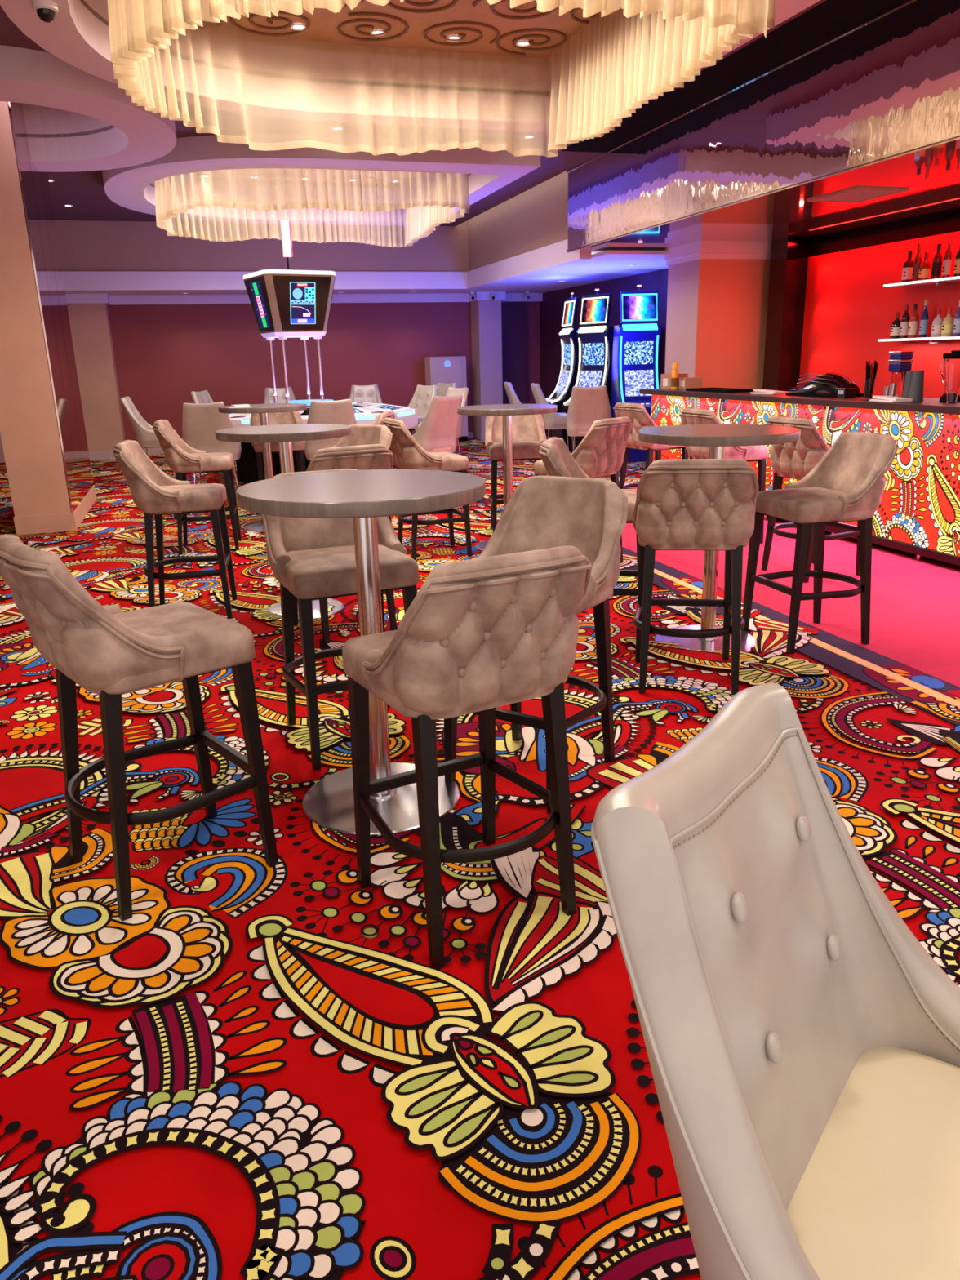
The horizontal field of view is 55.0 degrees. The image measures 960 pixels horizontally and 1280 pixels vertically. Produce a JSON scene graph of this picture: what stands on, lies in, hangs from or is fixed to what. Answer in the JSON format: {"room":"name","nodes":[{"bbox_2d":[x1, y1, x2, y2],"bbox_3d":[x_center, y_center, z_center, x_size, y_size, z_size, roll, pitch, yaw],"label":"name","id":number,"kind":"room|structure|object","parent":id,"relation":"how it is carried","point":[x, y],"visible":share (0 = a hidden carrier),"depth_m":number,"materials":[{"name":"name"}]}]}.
{"room":"games hall","nodes":[
{"label":"games hall","id":0,"kind":"room"},
{"bbox_2d":[0,101,71,516],"bbox_3d":[-4.416,-3.090,9.042,0.480,3.760,2.150,-6,18,-16],"label":"wall pillar","id":1,"kind":"structure","parent":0,"point":[29,433],"depth_m":8.20,"materials":[{"name":"beige paint"}]},
{"bbox_2d":[13,484,96,534],"bbox_3d":[-4.365,-1.375,9.569,0.515,0.170,2.175,-6,18,-16],"label":"baseboard","id":2,"kind":"structure","parent":1,"relation":"attached to","point":[49,523],"depth_m":8.60,"materials":[{"name":"beige wood"}]},
{"bbox_2d":[8,102,93,512],"bbox_3d":[-4.173,-3.126,9.104,0.015,3.740,2.120,-6,18,-16],"label":"wall","id":3,"kind":"structure","parent":0,"point":[35,185],"depth_m":8.85,"materials":[{"name":"brown paint"}]},
{"bbox_2d":[66,303,125,452],"bbox_3d":[-6.233,-4.203,15.033,0.580,2.450,0.500,-6,18,-16],"label":"wall","id":4,"kind":"structure","parent":0,"point":[90,324],"depth_m":14.79,"materials":[{"name":"beige paint"}]},
{"bbox_2d":[177,168,421,189],"bbox_3d":[-2.002,-5.575,10.712,3.685,0.026,3.497,-6,18,-16],"label":"ceiling","id":5,"kind":"structure","parent":0,"point":[241,174],"depth_m":11.68,"materials":[{"name":"beige paint"}]},
{"bbox_2d":[154,168,470,247],"bbox_3d":[-2.068,-5.173,10.731,3.327,0.766,3.160,-6,18,-16],"label":"chandelier","id":6,"kind":"object","parent":5,"relation":"hanging from","point":[433,199],"visible":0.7,"depth_m":10.29,"materials":[{"name":"white fabric"}]},
{"bbox_2d":[54,170,568,271],"bbox_3d":[-3.591,-5.331,11.749,8.750,0.790,4.850,-6,18,-16],"label":"wall","id":7,"kind":"structure","parent":0,"point":[535,218],"depth_m":13.90,"materials":[{"name":"paint"}]},
{"bbox_2d":[62,239,591,291],"bbox_3d":[-3.578,-4.829,11.903,8.750,0.260,4.850,-6,18,-16],"label":"trim","id":8,"kind":"structure","parent":7,"relation":"attached to","point":[554,255],"depth_m":13.90,"materials":[{"name":"white paint"}]},
{"bbox_2d":[107,302,540,448],"bbox_3d":[-3.820,-4.641,16.005,10.500,2.600,0.100,-6,18,-16],"label":"wall","id":9,"kind":"structure","parent":0,"point":[163,353],"depth_m":15.99,"materials":[{"name":"red"}]},
{"bbox_2d":[88,431,485,460],"bbox_3d":[-3.059,-3.453,16.267,7.200,0.140,0.520,-6,18,-16],"label":"baseboard","id":10,"kind":"structure","parent":9,"relation":"attached to","point":[95,455],"depth_m":15.15,"materials":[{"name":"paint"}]},
{"bbox_2d":[65,291,542,305],"bbox_3d":[-3.787,-5.680,15.333,10.420,0.140,0.580,-6,18,-16],"label":"trim","id":11,"kind":"structure","parent":9,"relation":"attached to","point":[503,296],"depth_m":15.47,"materials":[{"name":"white paint"}]},
{"bbox_2d":[65,250,668,295],"bbox_3d":[-2.832,-4.964,12.621,10.600,0.040,6.700,-6,18,-16],"label":"ceiling","id":12,"kind":"structure","parent":0,"point":[606,265],"depth_m":13.79,"materials":[{"name":"white paint"}]},
{"bbox_2d":[181,0,632,66],"bbox_3d":[-0.462,-3.972,5.379,3.669,0.026,3.546,-6,18,-16],"label":"ceiling","id":13,"kind":"structure","parent":0,"point":[491,30],"depth_m":6.46,"materials":[{"name":"beige paint"}]},
{"bbox_2d":[107,0,775,157],"bbox_3d":[-0.500,-3.612,5.496,3.256,0.746,3.251,-6,18,-16],"label":"chandelier","id":14,"kind":"object","parent":13,"relation":"hanging from","point":[594,103],"visible":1,"depth_m":6.22,"materials":[{"name":"white fabric"}]},
{"bbox_2d":[0,0,826,226],"bbox_3d":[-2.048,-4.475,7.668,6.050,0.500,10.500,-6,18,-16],"label":"ceiling","id":15,"kind":"structure","parent":0,"point":[76,36],"depth_m":7.38,"materials":[{"name":"grey paint"}]},
{"bbox_2d":[31,0,58,22],"bbox_3d":[-2.277,-3.291,4.836,0.124,0.086,0.124,-6,18,-16],"label":"dome camera","id":16,"kind":"object","parent":15,"relation":"attached to","point":[46,10],"visible":1,"depth_m":4.80,"materials":[{"name":"white plastic"}]},
{"bbox_2d":[0,436,959,1279],"bbox_3d":[-1.077,-0.931,8.113,10.600,0.020,18.000,-6,18,-16],"label":"floor","id":17,"kind":"structure","parent":0,"point":[259,1071],"depth_m":2.38,"materials":[{"name":"red carpet"}]},
{"bbox_2d":[0,534,278,921],"bbox_3d":[-0.997,0.200,2.669,0.575,1.054,0.526,-15,22,-38],"label":"bar stool","id":18,"kind":"object","parent":17,"relation":"on","point":[109,652],"visible":1,"depth_m":2.51,"materials":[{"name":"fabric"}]},
{"bbox_2d":[120,395,177,479],"bbox_3d":[-4.286,-2.622,12.042,0.616,1.091,0.576,-5,17,-10],"label":"chair","id":19,"kind":"object","parent":17,"relation":"on","point":[146,437],"visible":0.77,"depth_m":11.76,"materials":[{"name":"beige leather"}]},
{"bbox_2d":[112,440,237,618],"bbox_3d":[-1.824,-0.667,5.555,0.575,1.054,0.526,-4,17,-9],"label":"bar stool","id":20,"kind":"object","parent":17,"relation":"on","point":[153,492],"visible":0.99,"depth_m":5.40,"materials":[{"name":"fabric"}]},
{"bbox_2d":[151,419,241,555],"bbox_3d":[-2.298,-1.260,7.518,0.575,1.054,0.526,-5,17,-10],"label":"bar stool","id":21,"kind":"object","parent":17,"relation":"on","point":[181,458],"visible":0.99,"depth_m":7.33,"materials":[{"name":"fabric"}]},
{"bbox_2d":[182,401,241,499],"bbox_3d":[-2.899,-2.023,9.983,0.576,1.091,0.616,-4,17,-8],"label":"chair","id":22,"kind":"object","parent":17,"relation":"on","point":[200,422],"visible":0.79,"depth_m":9.69,"materials":[{"name":"beige leather"}]},
{"bbox_2d":[217,403,306,532],"bbox_3d":[-1.942,-1.584,8.459,0.780,1.100,0.780,-6,18,-16],"label":"table","id":23,"kind":"object","parent":17,"relation":"on","point":[263,409],"visible":0.63,"depth_m":8.30,"materials":[{"name":"silver metal"}]},
{"bbox_2d":[249,410,306,521],"bbox_3d":[-1.961,-1.741,9.055,0.526,1.054,0.575,-6,18,-13],"label":"bar stool","id":24,"kind":"object","parent":17,"relation":"on","point":[288,417],"visible":0.3,"depth_m":9.02,"materials":[{"name":"fabric"}]},
{"bbox_2d":[263,386,295,404],"bbox_3d":[-3.073,-3.390,14.439,0.576,1.091,0.616,-7,18,-19],"label":"chair","id":25,"kind":"object","parent":17,"relation":"on","point":[268,392],"visible":0.13,"depth_m":14.50,"materials":[{"name":"beige fabric"}]},
{"bbox_2d":[215,423,351,621],"bbox_3d":[-1.135,-0.712,5.560,0.780,1.100,0.780,-6,18,-16],"label":"table","id":26,"kind":"object","parent":17,"relation":"on","point":[283,434],"visible":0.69,"depth_m":5.32,"materials":[{"name":"grey wood"}]},
{"bbox_2d":[227,399,417,483],"bbox_3d":[-2.179,-2.614,12.006,2.637,1.000,2.637,-11,20,-29],"label":"table","id":27,"kind":"object","parent":17,"relation":"on","point":[246,464],"visible":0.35,"depth_m":11.38,"materials":[{"name":"black paint"}]},
{"bbox_2d":[243,219,335,403],"bbox_3d":[-2.349,-4.056,11.520,0.920,2.190,0.920,-11,20,-29],"label":"display","id":28,"kind":"object","parent":27,"relation":"on","point":[286,304],"visible":0.99,"depth_m":11.21,"materials":[{"name":"black plastic"}]},
{"bbox_2d":[303,399,356,460],"bbox_3d":[-1.581,-2.019,9.861,0.576,1.091,0.616,-6,18,-13],"label":"chair","id":29,"kind":"object","parent":17,"relation":"on","point":[340,411],"visible":0.35,"depth_m":9.51,"materials":[{"name":"beige leather"}]},
{"bbox_2d":[261,468,418,769],"bbox_3d":[-0.548,-0.117,3.660,0.526,1.054,0.575,-9,19,-23],"label":"bar stool","id":30,"kind":"object","parent":17,"relation":"on","point":[311,559],"visible":0.71,"depth_m":3.47,"materials":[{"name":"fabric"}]},
{"bbox_2d":[293,444,397,644],"bbox_3d":[-0.767,-0.557,5.110,0.526,1.054,0.575,-12,20,-30],"label":"bar stool","id":31,"kind":"object","parent":17,"relation":"on","point":[372,456],"visible":0.19,"depth_m":4.79,"materials":[{"name":"fabric"}]},
{"bbox_2d":[235,469,485,836],"bbox_3d":[-0.359,0.030,3.083,0.780,1.100,0.780,-6,18,-16],"label":"table","id":32,"kind":"object","parent":17,"relation":"on","point":[362,496],"visible":0.79,"depth_m":2.99,"materials":[{"name":"grey wood"}]},
{"bbox_2d":[335,424,392,449],"bbox_3d":[-0.895,-0.902,6.241,0.526,1.054,0.575,12,22,38],"label":"bar stool","id":33,"kind":"object","parent":17,"relation":"on","point":[362,434],"visible":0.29,"depth_m":6.25,"materials":[{"name":"fabric"}]},
{"bbox_2d":[349,384,382,406],"bbox_3d":[-1.777,-3.420,14.408,0.576,1.091,0.616,-3,17,-5],"label":"chair","id":34,"kind":"object","parent":17,"relation":"on","point":[358,393],"visible":0.21,"depth_m":14.48,"materials":[{"name":"beige leather"}]},
{"bbox_2d":[393,384,437,462],"bbox_3d":[-0.953,-3.167,13.519,0.576,1.091,0.616,15,23,42],"label":"chair","id":35,"kind":"object","parent":17,"relation":"on","point":[421,400],"visible":0.33,"depth_m":13.54,"materials":[{"name":"beige leather"}]},
{"bbox_2d":[381,417,471,559],"bbox_3d":[-0.421,-1.178,7.101,0.575,1.054,0.526,-7,18,-19],"label":"bar stool","id":36,"kind":"object","parent":17,"relation":"on","point":[408,454],"visible":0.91,"depth_m":6.90,"materials":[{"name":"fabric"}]},
{"bbox_2d":[412,394,462,453],"bbox_3d":[-0.525,-2.141,10.171,0.616,1.091,0.576,15,24,43],"label":"chair","id":37,"kind":"object","parent":17,"relation":"on","point":[437,432],"visible":0.8,"depth_m":9.91,"materials":[{"name":"beige leather"}]},
{"bbox_2d":[417,386,468,455],"bbox_3d":[-0.487,-2.756,12.145,0.616,1.091,0.576,-14,21,-35],"label":"chair","id":38,"kind":"object","parent":17,"relation":"on","point":[451,391],"visible":0.12,"depth_m":12.02,"materials":[{"name":"beige leather"}]},
{"bbox_2d":[424,355,467,441],"bbox_3d":[-0.601,-4.340,16.652,0.660,1.490,0.416,-6,18,-16],"label":"cabinet","id":39,"kind":"object","parent":17,"relation":"on","point":[445,370],"visible":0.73,"depth_m":16.34,"materials":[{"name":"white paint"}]},
{"bbox_2d":[342,545,592,968],"bbox_3d":[-0.032,0.249,2.431,0.526,1.054,0.575,-11,19,-28],"label":"bar stool","id":40,"kind":"object","parent":17,"relation":"on","point":[481,635],"visible":1,"depth_m":2.21,"materials":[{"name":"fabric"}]},
{"bbox_2d":[456,404,557,551],"bbox_3d":[0.223,-1.285,7.311,0.780,1.100,0.780,-6,18,-16],"label":"table","id":41,"kind":"object","parent":17,"relation":"on","point":[506,411],"visible":0.59,"depth_m":7.17,"materials":[{"name":"silver metal"}]},
{"bbox_2d":[484,413,546,532],"bbox_3d":[0.312,-1.436,7.855,0.526,1.054,0.575,-2,17,-2],"label":"bar stool","id":42,"kind":"object","parent":17,"relation":"on","point":[528,433],"visible":0.65,"depth_m":7.83,"materials":[{"name":"fabric"}]},
{"bbox_2d":[444,475,627,813],"bbox_3d":[0.207,-0.022,3.291,0.526,1.054,0.575,10,20,33],"label":"bar stool","id":43,"kind":"object","parent":17,"relation":"on","point":[589,515],"visible":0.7,"depth_m":3.30,"materials":[{"name":"fabric"}]},
{"bbox_2d":[530,382,573,449],"bbox_3d":[1.053,-3.098,13.130,0.616,1.091,0.576,-3,17,-5],"label":"chair","id":44,"kind":"object","parent":17,"relation":"on","point":[554,420],"visible":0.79,"depth_m":12.86,"materials":[{"name":"beige leather"}]},
{"bbox_2d":[546,292,578,453],"bbox_3d":[1.347,-4.058,14.101,0.720,2.352,0.580,-5,17,-11],"label":"machine","id":45,"kind":"object","parent":17,"relation":"on","point":[570,345],"visible":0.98,"depth_m":13.91,"materials":[{"name":"black"}]},
{"bbox_2d":[546,339,563,399],"bbox_3d":[1.127,-4.176,14.291,0.346,0.928,0.028,-5,17,-10],"label":"light","id":46,"kind":"object","parent":45,"relation":"attached to","point":[562,341],"depth_m":14.32,"materials":[{"name":"white plastic"}]},
{"bbox_2d":[551,338,573,403],"bbox_3d":[1.228,-4.031,13.812,0.346,0.928,0.028,-5,17,-10],"label":"light","id":47,"kind":"object","parent":45,"relation":"attached to","point":[567,391],"depth_m":13.89,"materials":[{"name":"white plastic"}]},
{"bbox_2d":[561,299,575,326],"bbox_3d":[1.329,-4.906,13.841,0.022,0.356,0.495,3,16,-13],"label":"screen","id":48,"kind":"object","parent":45,"relation":"attached to","point":[569,314],"depth_m":13.79,"materials":[{"name":"multicoloured glass"}]},
{"bbox_2d":[533,416,633,563],"bbox_3d":[0.744,-1.044,6.548,0.575,1.054,0.526,14,23,41],"label":"bar stool","id":49,"kind":"object","parent":17,"relation":"on","point":[601,452],"visible":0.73,"depth_m":6.26,"materials":[{"name":"fabric"}]},
{"bbox_2d":[561,288,613,453],"bbox_3d":[1.645,-3.846,13.386,0.720,2.352,0.580,-16,22,-39],"label":"machine","id":50,"kind":"object","parent":17,"relation":"on","point":[595,343],"visible":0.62,"depth_m":13.22,"materials":[{"name":"black"}]},
{"bbox_2d":[563,337,581,404],"bbox_3d":[1.346,-3.921,13.444,0.346,0.928,0.028,-16,22,-39],"label":"light","id":51,"kind":"object","parent":50,"relation":"attached to","point":[577,383],"depth_m":13.50,"materials":[{"name":"white plastic"}]},
{"bbox_2d":[579,296,608,324],"bbox_3d":[1.626,-4.694,13.127,0.022,0.356,0.495,-6,16,-41],"label":"screen","id":52,"kind":"object","parent":50,"relation":"attached to","point":[594,309],"depth_m":13.11,"materials":[{"name":"multicoloured glass"}]},
{"bbox_2d":[601,337,607,385],"bbox_3d":[1.684,-3.816,13.076,0.346,0.928,0.028,-16,22,-39],"label":"light","id":53,"kind":"object","parent":50,"relation":"attached to","point":[604,379],"depth_m":13.16,"materials":[{"name":"white plastic"}]},
{"bbox_2d":[538,436,639,595],"bbox_3d":[0.619,-0.544,4.953,0.575,1.054,0.526,2,17,12],"label":"bar stool","id":54,"kind":"object","parent":17,"relation":"on","point":[557,460],"visible":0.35,"depth_m":4.76,"materials":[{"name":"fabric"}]},
{"bbox_2d":[566,385,611,451],"bbox_3d":[1.401,-2.704,11.821,0.576,1.091,0.616,1,17,7],"label":"chair","id":55,"kind":"object","parent":17,"relation":"on","point":[587,405],"visible":0.73,"depth_m":11.54,"materials":[{"name":"fabric"}]},
{"bbox_2d":[610,284,661,462],"bbox_3d":[2.198,-3.683,12.811,0.580,2.352,0.720,-3,17,-5],"label":"machine","id":56,"kind":"object","parent":17,"relation":"on","point":[635,352],"visible":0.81,"depth_m":12.71,"materials":[{"name":"blue"}]},
{"bbox_2d":[619,335,624,402],"bbox_3d":[1.960,-3.679,12.607,0.028,0.928,0.346,-3,17,-5],"label":"light","id":57,"kind":"object","parent":56,"relation":"attached to","point":[621,337],"depth_m":12.73,"materials":[{"name":"blue plastic"}]},
{"bbox_2d":[622,293,657,321],"bbox_3d":[2.176,-4.531,12.553,0.495,0.356,0.022,-3,9,-5],"label":"screen","id":58,"kind":"object","parent":56,"relation":"attached to","point":[636,307],"depth_m":12.55,"materials":[{"name":"multicoloured glass"}]},
{"bbox_2d":[622,323,657,330],"bbox_3d":[2.187,-4.273,12.589,0.480,0.086,0.083,-3,17,-5],"label":"light","id":59,"kind":"object","parent":56,"relation":"attached to","point":[653,326],"depth_m":12.58,"materials":[{"name":"teal plastic"}]},
{"bbox_2d":[613,402,688,488],"bbox_3d":[1.520,-1.604,8.302,0.575,1.054,0.526,-9,19,-24],"label":"bar stool","id":60,"kind":"object","parent":17,"relation":"on","point":[637,414],"visible":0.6,"depth_m":8.07,"materials":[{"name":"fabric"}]},
{"bbox_2d":[632,458,759,694],"bbox_3d":[0.952,-0.313,4.177,0.526,1.054,0.575,1,17,8],"label":"bar stool","id":61,"kind":"object","parent":17,"relation":"on","point":[683,504],"visible":1,"depth_m":3.92,"materials":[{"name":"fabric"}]},
{"bbox_2d":[477,484,959,725],"bbox_3d":[3.146,-0.312,5.773,3.590,0.008,10.890,-6,18,-16],"label":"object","id":62,"kind":"structure","parent":17,"relation":"on","point":[828,658],"depth_m":4.67,"materials":[{"name":"purple"}]},
{"bbox_2d":[638,423,800,653],"bbox_3d":[1.195,-0.519,4.740,0.780,1.100,0.780,-6,18,-16],"label":"table","id":63,"kind":"object","parent":17,"relation":"on","point":[717,437],"visible":0.76,"depth_m":4.62,"materials":[{"name":"grey wood"}]},
{"bbox_2d":[484,492,959,708],"bbox_3d":[3.224,-0.316,5.764,3.445,0.002,10.830,-6,18,-16],"label":"trim","id":64,"kind":"structure","parent":17,"relation":"on","point":[913,684],"depth_m":4.48,"materials":[{"name":"brown"}]},
{"bbox_2d":[679,407,768,543],"bbox_3d":[1.885,-1.293,7.262,0.575,1.054,0.526,-7,18,-19],"label":"bar stool","id":65,"kind":"object","parent":17,"relation":"on","point":[688,415],"visible":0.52,"depth_m":7.05,"materials":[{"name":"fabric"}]},
{"bbox_2d":[591,682,959,1279],"bbox_3d":[0.469,0.663,0.981,0.617,1.091,0.582,11,21,35],"label":"chair","id":66,"kind":"object","parent":17,"relation":"on","point":[802,1042],"visible":1,"depth_m":0.94,"materials":[{"name":"beige leather"}]},
{"bbox_2d":[639,388,959,565],"bbox_3d":[3.330,-1.104,6.474,0.660,1.087,8.500,-6,18,-16],"label":"bar counter","id":67,"kind":"object","parent":17,"relation":"on","point":[917,513],"depth_m":6.68,"materials":[{"name":"multicoloured"}]},
{"bbox_2d":[679,377,702,390],"bbox_3d":[2.217,-2.704,9.712,0.182,0.120,0.220,-3,17,-5],"label":"cardboard box","id":68,"kind":"object","parent":67,"relation":"on","point":[685,383],"visible":0.78,"depth_m":9.61,"materials":[{"name":"brown cardboard"}]},
{"bbox_2d":[685,387,755,392],"bbox_3d":[2.362,-2.464,9.087,0.320,0.022,0.760,-6,18,-16],"label":"serving tray","id":69,"kind":"object","parent":67,"relation":"on","point":[700,389],"visible":0.84,"depth_m":9.04,"materials":[{"name":"black paint"}]},
{"bbox_2d":[639,388,959,414],"bbox_3d":[3.318,-1.600,6.322,0.660,0.050,8.500,-6,18,-16],"label":"countertop","id":70,"kind":"structure","parent":67,"relation":"on","point":[929,405],"depth_m":7.25,"materials":[{"name":"brown stone"}]},
{"bbox_2d":[785,372,863,397],"bbox_3d":[2.886,-2.136,7.694,0.280,0.189,0.640,-8,18,-21],"label":"card terminal","id":71,"kind":"object","parent":67,"relation":"on","point":[827,384],"visible":0.94,"depth_m":7.56,"materials":[{"name":"black plastic"}]},
{"bbox_2d":[888,351,914,397],"bbox_3d":[3.145,-1.985,6.916,0.120,0.345,0.130,-6,18,-16],"label":"dispenser","id":72,"kind":"object","parent":67,"relation":"on","point":[900,362],"visible":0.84,"depth_m":6.87,"materials":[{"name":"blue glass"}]},
{"bbox_2d":[890,371,906,397],"bbox_3d":[3.147,-1.916,6.937,0.110,0.200,0.110,-6,18,-16],"label":"clear jar","id":73,"kind":"object","parent":72,"relation":"attached to","point":[897,377],"depth_m":6.89,"materials":[{"name":"clear glass"}]},
{"bbox_2d":[907,369,924,401],"bbox_3d":[3.129,-1.819,6.600,0.108,0.215,0.108,-6,18,-16],"label":"paper cup","id":74,"kind":"object","parent":67,"relation":"on","point":[917,386],"visible":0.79,"depth_m":6.57,"materials":[{"name":"grey"}]},
{"bbox_2d":[938,350,959,402],"bbox_3d":[3.306,-1.844,6.445,0.160,0.345,0.191,4,18,17],"label":"blender","id":75,"kind":"object","parent":67,"relation":"on","point":[951,378],"visible":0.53,"depth_m":6.39,"materials":[{"name":"clear glass"}]},
{"bbox_2d":[760,416,860,582],"bbox_3d":[2.210,-0.960,6.153,0.575,1.054,0.526,-8,18,-21],"label":"bar stool","id":76,"kind":"object","parent":17,"relation":"on","point":[796,460],"visible":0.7,"depth_m":6.01,"materials":[{"name":"fabric"}]},
{"bbox_2d":[741,431,898,653],"bbox_3d":[1.757,-0.521,4.766,0.575,1.054,0.526,-6,18,-15],"label":"bar stool","id":77,"kind":"object","parent":17,"relation":"on","point":[847,483],"visible":0.98,"depth_m":4.64,"materials":[{"name":"fabric"}]},
{"bbox_2d":[470,300,502,439],"bbox_3d":[0.130,-4.926,16.862,0.420,2.450,0.500,-6,18,-16],"label":"column","id":78,"kind":"structure","parent":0,"point":[486,315],"depth_m":16.60,"materials":[{"name":"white paint"}]},
{"bbox_2d":[501,301,527,404],"bbox_3d":[0.568,-5.037,17.188,0.620,2.450,0.100,-6,18,-16],"label":"wall","id":79,"kind":"structure","parent":0,"point":[513,313],"depth_m":17.05,"materials":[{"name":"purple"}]},
{"bbox_2d":[539,268,668,436],"bbox_3d":[2.206,-4.279,14.337,0.180,2.600,6.700,-6,18,-16],"label":"wall","id":80,"kind":"structure","parent":0,"point":[552,306],"depth_m":15.43,"materials":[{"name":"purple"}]},
{"bbox_2d":[664,259,700,377],"bbox_3d":[2.340,-3.197,10.777,0.015,2.620,0.710,-6,18,-16],"label":"wall","id":81,"kind":"structure","parent":0,"point":[683,278],"depth_m":10.58,"materials":[{"name":"pink paint"}]},
{"bbox_2d":[695,259,770,389],"bbox_3d":[2.850,-3.254,10.919,1.050,2.620,0.700,-6,18,-16],"label":"wall","id":82,"kind":"structure","parent":0,"point":[733,296],"depth_m":10.44,"materials":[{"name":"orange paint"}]},
{"bbox_2d":[664,240,771,266],"bbox_3d":[2.801,-4.413,10.540,1.100,0.180,0.830,-6,18,-16],"label":"trim","id":83,"kind":"structure","parent":82,"relation":"attached to","point":[700,250],"depth_m":10.18,"materials":[{"name":"white paint"}]},
{"bbox_2d":[567,136,959,253],"bbox_3d":[3.829,-3.023,5.601,2.150,0.020,12.060,-6,18,-16],"label":"ceiling","id":84,"kind":"structure","parent":0,"point":[931,173],"depth_m":7.88,"materials":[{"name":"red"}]},
{"bbox_2d":[806,186,909,203],"bbox_3d":[2.950,-3.484,7.223,0.480,0.012,0.600,-6,18,-16],"label":"ceiling vent","id":85,"kind":"object","parent":84,"relation":"in","point":[857,194],"visible":1,"depth_m":7.18,"materials":[{"name":"red metal"}]},
{"bbox_2d":[568,0,959,248],"bbox_3d":[2.874,-3.349,5.191,0.170,0.890,12.050,-6,18,-16],"label":"fascia","id":86,"kind":"structure","parent":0,"point":[890,84],"depth_m":6.74,"materials":[{"name":"white mirror"}]},
{"bbox_2d":[560,0,902,152],"bbox_3d":[2.698,-3.579,4.547,0.470,0.004,11.100,-6,18,-16],"label":"ceiling beam","id":87,"kind":"structure","parent":86,"relation":"attached to","point":[828,18],"depth_m":6.77,"materials":[{"name":"black paint"}]},
{"bbox_2d":[566,0,959,251],"bbox_3d":[2.784,-3.324,5.175,0.015,0.865,12.060,-6,18,-16],"label":"trim","id":88,"kind":"structure","parent":86,"relation":"attached to","point":[903,2],"depth_m":6.91,"materials":[{"name":"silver metal"}]},
{"bbox_2d":[762,236,812,391],"bbox_3d":[3.414,-3.103,10.381,0.300,2.620,0.300,-6,18,-16],"label":"wall","id":89,"kind":"structure","parent":0,"point":[789,255],"depth_m":10.12,"materials":[{"name":"black"}]},
{"bbox_2d":[810,207,959,256],"bbox_3d":[5.003,-1.831,6.085,0.100,2.640,11.600,-6,18,-16],"label":"wall","id":90,"kind":"structure","parent":0,"point":[946,221],"depth_m":8.83,"materials":[{"name":"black paint"}]},
{"bbox_2d":[799,231,959,398],"bbox_3d":[4.789,-2.143,6.469,0.030,1.820,8.200,-6,18,-16],"label":"panel","id":91,"kind":"object","parent":90,"relation":"attached to","point":[848,307],"visible":0.6,"depth_m":9.16,"materials":[{"name":"red paint"}]},
{"bbox_2d":[878,336,959,343],"bbox_3d":[4.634,-2.159,6.501,0.246,0.050,5.000,-6,18,-16],"label":"shelf","id":92,"kind":"object","parent":91,"relation":"attached to","point":[932,340],"visible":0.99,"depth_m":8.24,"materials":[{"name":"white plastic"}]},
{"bbox_2d":[898,304,910,338],"bbox_3d":[3.952,-2.958,8.566,0.078,0.296,0.077,-6,18,-16],"label":"liquor bottle","id":93,"kind":"object","parent":92,"relation":"on","point":[904,322],"visible":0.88,"depth_m":8.55,"materials":[{"name":"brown glass"}]},
{"bbox_2d":[907,303,918,337],"bbox_3d":[3.984,-2.928,8.465,0.078,0.296,0.077,-6,18,-16],"label":"liquor bottle","id":94,"kind":"object","parent":92,"relation":"on","point":[913,320],"visible":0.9,"depth_m":8.45,"materials":[{"name":"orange glass"}]},
{"bbox_2d":[918,299,928,337],"bbox_3d":[4.022,-2.907,8.342,0.068,0.326,0.067,-6,18,-16],"label":"liquor bottle","id":95,"kind":"object","parent":92,"relation":"on","point":[924,317],"visible":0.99,"depth_m":8.33,"materials":[{"name":"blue glass"}]},
{"bbox_2d":[940,307,953,337],"bbox_3d":[4.109,-2.787,8.088,0.096,0.241,0.095,-6,18,-16],"label":"liquor bottle","id":96,"kind":"object","parent":92,"relation":"on","point":[947,327],"visible":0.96,"depth_m":8.07,"materials":[{"name":"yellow glass"}]},
{"bbox_2d":[883,275,959,287],"bbox_3d":[4.622,-2.622,6.359,0.246,0.050,5.000,-6,18,-16],"label":"shelf","id":97,"kind":"object","parent":91,"relation":"attached to","point":[950,281],"visible":1,"depth_m":8.12,"materials":[{"name":"white plastic"}]},
{"bbox_2d":[901,250,913,282],"bbox_3d":[3.932,-3.420,8.453,0.071,0.276,0.069,-6,18,-16],"label":"liquor bottle","id":98,"kind":"object","parent":97,"relation":"on","point":[908,267],"visible":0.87,"depth_m":8.44,"materials":[{"name":"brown glass"}]},
{"bbox_2d":[918,252,931,280],"bbox_3d":[3.994,-3.346,8.266,0.096,0.241,0.095,-6,18,-16],"label":"liquor bottle","id":99,"kind":"object","parent":97,"relation":"on","point":[925,267],"visible":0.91,"depth_m":8.24,"materials":[{"name":"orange glass"}]},
{"bbox_2d":[930,244,942,279],"bbox_3d":[4.035,-3.334,8.130,0.078,0.296,0.077,-6,18,-16],"label":"liquor bottle","id":100,"kind":"object","parent":97,"relation":"on","point":[937,260],"visible":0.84,"depth_m":8.11,"materials":[{"name":"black glass"}]},
{"bbox_2d":[941,238,952,278],"bbox_3d":[4.069,-3.315,8.016,0.068,0.326,0.067,-6,18,-16],"label":"liquor bottle","id":101,"kind":"object","parent":97,"relation":"on","point":[947,264],"visible":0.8,"depth_m":8.00,"materials":[{"name":"clear glass"}]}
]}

